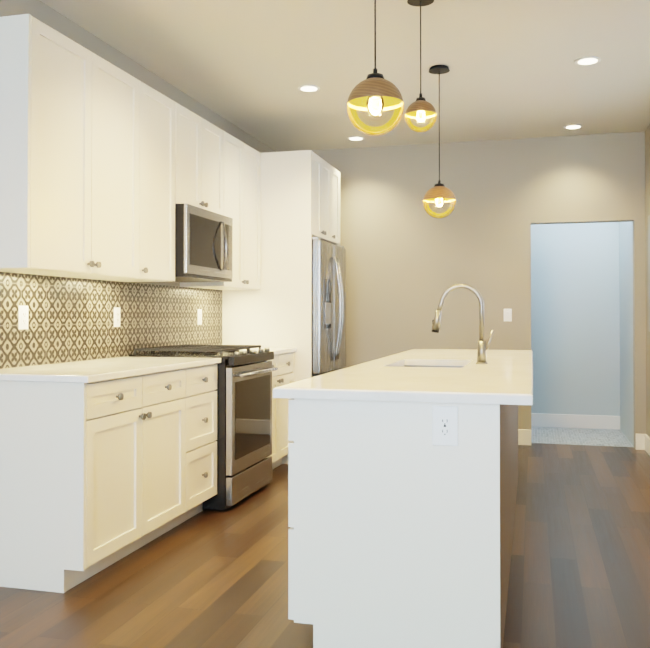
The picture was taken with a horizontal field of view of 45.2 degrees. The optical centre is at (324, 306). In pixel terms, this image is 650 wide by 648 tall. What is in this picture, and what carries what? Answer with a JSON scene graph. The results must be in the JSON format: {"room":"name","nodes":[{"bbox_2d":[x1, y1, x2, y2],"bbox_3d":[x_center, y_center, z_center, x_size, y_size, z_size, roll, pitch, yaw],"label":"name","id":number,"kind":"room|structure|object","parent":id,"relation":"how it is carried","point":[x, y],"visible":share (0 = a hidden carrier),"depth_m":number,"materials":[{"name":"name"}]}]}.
{"room":"kitchen","nodes":[
{"label":"kitchen","id":0,"kind":"room"},
{"bbox_2d":[0,0,275,286],"bbox_3d":[-1.882,-0.187,2.734,0.200,2.770,10.470,0,-1,15],"label":"wall","id":1,"kind":"structure","parent":0,"point":[41,11],"depth_m":4.77,"materials":[{"name":"beige paint"}]},
{"bbox_2d":[0,14,147,281],"bbox_3d":[-1.299,-0.703,3.884,0.334,1.090,1.036,0,-1,15],"label":"upper cabinet","id":2,"kind":"object","parent":1,"relation":"attached to","point":[106,166],"depth_m":3.65,"materials":[{"name":"white wood"}]},
{"bbox_2d":[0,272,221,368],"bbox_3d":[-1.210,0.082,4.843,0.008,0.455,2.959,0,-1,15],"label":"tile backsplash","id":3,"kind":"structure","parent":1,"relation":"attached to","point":[70,319],"depth_m":4.43,"materials":[{"name":"tile"}]},
{"bbox_2d":[18,306,27,328],"bbox_3d":[-1.475,0.056,3.817,0.008,0.116,0.072,0,-1,15],"label":"outlet","id":4,"kind":"object","parent":3,"relation":"attached to","point":[23,318],"visible":1,"depth_m":3.81,"materials":[{"name":"white plastic"}]},
{"bbox_2d":[114,307,119,326],"bbox_3d":[-1.246,0.067,4.677,0.008,0.116,0.072,0,-1,15],"label":"outlet","id":5,"kind":"object","parent":3,"relation":"attached to","point":[116,317],"visible":1,"depth_m":4.67,"materials":[{"name":"white plastic"}]},
{"bbox_2d":[197,309,201,324],"bbox_3d":[-0.936,0.081,5.837,0.008,0.116,0.072,0,-1,15],"label":"outlet","id":6,"kind":"object","parent":3,"relation":"attached to","point":[199,316],"visible":1,"depth_m":5.82,"materials":[{"name":"white plastic"}]},
{"bbox_2d":[148,86,183,285],"bbox_3d":[-1.123,-0.695,4.546,0.334,1.090,0.569,0,-1,15],"label":"upper cabinet","id":7,"kind":"object","parent":1,"relation":"attached to","point":[165,116],"depth_m":4.59,"materials":[{"name":"white wood"}]},
{"bbox_2d":[184,107,227,216],"bbox_3d":[-0.967,-0.925,5.133,0.334,0.615,0.760,0,-1,15],"label":"upper cabinet","id":8,"kind":"object","parent":1,"relation":"attached to","point":[205,144],"depth_m":5.16,"materials":[{"name":"white wood"}]},
{"bbox_2d":[172,203,232,281],"bbox_3d":[-0.906,-0.394,5.110,0.458,0.442,0.748,0,-1,15],"label":"over-the-range microwave","id":9,"kind":"object","parent":8,"relation":"attached to","point":[203,245],"visible":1,"depth_m":4.95,"materials":[{"name":"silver metal"}]},
{"bbox_2d":[180,134,260,289],"bbox_3d":[-0.778,-0.679,5.839,0.334,1.090,0.829,0,-1,15],"label":"upper cabinet","id":10,"kind":"object","parent":1,"relation":"attached to","point":[244,162],"depth_m":5.84,"materials":[{"name":"white wood"}]},
{"bbox_2d":[0,443,649,647],"bbox_3d":[-0.109,1.232,2.243,3.870,0.080,10.470,0,-1,15],"label":"floor","id":11,"kind":"structure","parent":0,"point":[579,575],"depth_m":3.44,"materials":[{"name":"brown wood"}]},
{"bbox_2d":[0,371,187,592],"bbox_3d":[-1.173,0.769,3.807,0.610,0.882,0.988,0,-1,15],"label":"base cabinet","id":12,"kind":"object","parent":11,"relation":"on","point":[105,463],"depth_m":3.35,"materials":[{"name":"white wood"}]},
{"bbox_2d":[0,356,220,382],"bbox_3d":[-1.106,0.315,4.016,0.634,0.030,1.440,0,-1,15],"label":"countertop","id":13,"kind":"structure","parent":12,"relation":"on","point":[97,370],"depth_m":3.69,"materials":[{"name":"white stone"}]},
{"bbox_2d":[188,363,216,518],"bbox_3d":[-0.996,0.777,4.468,0.610,0.882,0.499,0,-1,15],"label":"base cabinet","id":14,"kind":"object","parent":11,"relation":"on","point":[202,381],"depth_m":4.43,"materials":[{"name":"white wood"}]},
{"bbox_2d":[129,344,277,509],"bbox_3d":[-0.756,0.745,5.056,0.733,0.962,0.748,0,-1,15],"label":"range","id":15,"kind":"object","parent":11,"relation":"on","point":[244,422],"visible":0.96,"depth_m":4.81,"materials":[{"name":"silver metal"}]},
{"bbox_2d":[196,351,295,469],"bbox_3d":[-0.637,0.794,5.815,0.610,0.882,0.768,0,-1,15],"label":"base cabinet","id":16,"kind":"object","parent":11,"relation":"on","point":[284,375],"depth_m":5.80,"materials":[{"name":"white wood"}]},
{"bbox_2d":[239,347,295,354],"bbox_3d":[-0.626,0.338,5.817,0.634,0.030,0.768,0,-1,15],"label":"countertop","id":17,"kind":"structure","parent":16,"relation":"on","point":[277,350],"depth_m":5.86,"materials":[{"name":"white stone"}]},
{"bbox_2d":[222,150,339,463],"bbox_3d":[-0.334,0.016,6.640,0.776,2.459,0.960,0,-1,15],"label":"tall cabinet","id":18,"kind":"object","parent":11,"relation":"on","point":[300,199],"visible":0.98,"depth_m":6.16,"materials":[{"name":"white wood"}]},
{"bbox_2d":[312,237,345,376],"bbox_3d":[-0.266,0.354,6.617,0.858,1.782,0.900,0,-1,15],"label":"refrigerator","id":19,"kind":"object","parent":11,"relation":"on","point":[328,307],"visible":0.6,"depth_m":6.33,"materials":[{"name":"grey metal"}]},
{"bbox_2d":[273,397,517,647],"bbox_3d":[0.617,0.776,4.200,0.765,0.876,3.262,0,-1,15],"label":"kitchen island","id":20,"kind":"object","parent":11,"relation":"on","point":[400,532],"depth_m":2.63,"materials":[{"name":"white wood"}]},
{"bbox_2d":[273,349,532,404],"bbox_3d":[0.665,0.319,4.186,0.870,0.034,3.300,0,-1,15],"label":"island countertop","id":21,"kind":"structure","parent":20,"relation":"on","point":[427,376],"depth_m":2.96,"materials":[{"name":"white stone"}]},
{"bbox_2d":[431,284,493,363],"bbox_3d":[0.717,0.091,4.071,0.323,0.417,0.062,0,-1,15],"label":"faucet","id":22,"kind":"object","parent":21,"relation":"on","point":[482,347],"visible":1,"depth_m":4.04,"materials":[{"name":"silver metal"}]},
{"bbox_2d":[432,406,457,445],"bbox_3d":[0.396,0.396,2.575,0.085,0.130,0.008,0,-1,15],"label":"outlet","id":23,"kind":"object","parent":20,"relation":"attached to","point":[444,425],"visible":1,"depth_m":2.57,"materials":[{"name":"white plastic"}]},
{"bbox_2d":[40,0,649,151],"bbox_3d":[0.063,-1.620,2.921,3.870,0.100,11.800,0,-1,15],"label":"ceiling","id":24,"kind":"structure","parent":0,"point":[250,67],"depth_m":4.89,"materials":[{"name":"paint"}]},
{"bbox_2d":[298,85,319,91],"bbox_3d":[-0.113,-1.534,5.503,0.156,0.007,0.156,0,-1,15],"label":"recessed light","id":25,"kind":"object","parent":24,"relation":"in","point":[308,88],"visible":0.94,"depth_m":5.49,"materials":[{"name":"white"}]},
{"bbox_2d":[347,136,364,140],"bbox_3d":[0.280,-1.515,7.054,0.156,0.007,0.156,0,-1,15],"label":"recessed light","id":26,"kind":"object","parent":24,"relation":"in","point":[355,138],"visible":0.98,"depth_m":7.04,"materials":[{"name":"white"}]},
{"bbox_2d":[347,0,403,135],"bbox_3d":[0.180,-1.092,2.801,0.203,0.959,0.203,0,-1,15],"label":"pendant light","id":27,"kind":"object","parent":24,"relation":"hanging from","point":[375,91],"visible":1,"depth_m":2.80,"materials":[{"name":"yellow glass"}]},
{"bbox_2d":[405,0,436,132],"bbox_3d":[0.482,-1.216,3.926,0.158,0.682,0.158,0,-1,15],"label":"pendant light","id":28,"kind":"object","parent":24,"relation":"hanging from","point":[421,108],"visible":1,"depth_m":3.93,"materials":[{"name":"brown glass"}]},
{"bbox_2d":[423,65,455,218],"bbox_3d":[0.739,-1.054,5.045,0.210,0.978,0.210,0,-1,15],"label":"pendant light","id":29,"kind":"object","parent":24,"relation":"hanging from","point":[439,193],"visible":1,"depth_m":5.04,"materials":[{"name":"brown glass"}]},
{"bbox_2d":[564,124,582,128],"bbox_3d":[2.106,-1.520,6.619,0.156,0.007,0.156,0,-1,15],"label":"recessed light","id":30,"kind":"object","parent":24,"relation":"in","point":[575,126],"visible":0.98,"depth_m":6.60,"materials":[{"name":"white"}]},
{"bbox_2d":[575,56,600,64],"bbox_3d":[1.653,-1.541,4.908,0.156,0.007,0.156,0,-1,15],"label":"recessed light","id":31,"kind":"object","parent":24,"relation":"in","point":[590,60],"visible":0.94,"depth_m":4.89,"materials":[{"name":"white"}]},
{"bbox_2d":[312,132,645,448],"bbox_3d":[1.205,-0.131,7.266,3.830,2.770,0.120,0,-1,15],"label":"wall","id":32,"kind":"structure","parent":0,"point":[409,260],"depth_m":7.18,"materials":[{"name":"beige paint"}]},
{"bbox_2d":[504,309,511,320],"bbox_3d":[1.657,0.082,7.076,0.072,0.116,0.008,0,-1,15],"label":"light switch","id":33,"kind":"object","parent":32,"relation":"attached to","point":[507,314],"visible":1,"depth_m":7.07,"materials":[{"name":"white plastic"}]},
{"bbox_2d":[518,429,530,444],"bbox_3d":[0.692,1.185,7.316,2.404,0.140,0.016,0,-1,15],"label":"baseboard","id":34,"kind":"structure","parent":32,"relation":"attached to","point":[524,435],"depth_m":7.01,"materials":[{"name":"white wood"}]},
{"bbox_2d":[531,426,632,446],"bbox_3d":[2.343,1.299,7.695,3.000,0.082,1.330,0,-1,15],"label":"floor","id":35,"kind":"structure","parent":0,"point":[582,436],"depth_m":7.51,"materials":[{"name":"carpet"}]},
{"bbox_2d":[531,413,619,429],"bbox_3d":[2.011,1.196,8.237,2.080,0.140,0.016,0,-1,15],"label":"baseboard","id":36,"kind":"structure","parent":35,"relation":"on","point":[578,421],"depth_m":8.07,"materials":[{"name":"white wood"}]},
{"bbox_2d":[531,222,633,446],"bbox_3d":[1.728,-0.132,7.191,2.280,2.770,0.004,0,-1,15],"label":"wall","id":37,"kind":"structure","parent":0,"point":[582,311],"depth_m":7.00,"materials":[{"name":"paint"}]},
{"bbox_2d":[645,124,649,436],"bbox_3d":[1.597,-0.199,1.807,0.260,2.770,10.470,0,-1,15],"label":"wall","id":38,"kind":"structure","parent":0,"point":[647,172],"depth_m":6.68,"materials":[{"name":"beige paint"}]},
{"bbox_2d":[640,434,649,454],"bbox_3d":[1.462,1.117,1.867,0.040,0.140,10.150,0,-1,15],"label":"baseboard","id":39,"kind":"structure","parent":38,"relation":"attached to","point":[644,438],"depth_m":6.71,"materials":[{"name":"white wood"}]},
{"bbox_2d":[648,215,649,331],"bbox_3d":[2.657,-0.273,6.332,0.021,0.970,0.440,0,-1,15],"label":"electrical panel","id":40,"kind":"object","parent":38,"relation":"attached to","point":[649,272],"visible":1,"depth_m":6.48,"materials":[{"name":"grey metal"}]}
]}

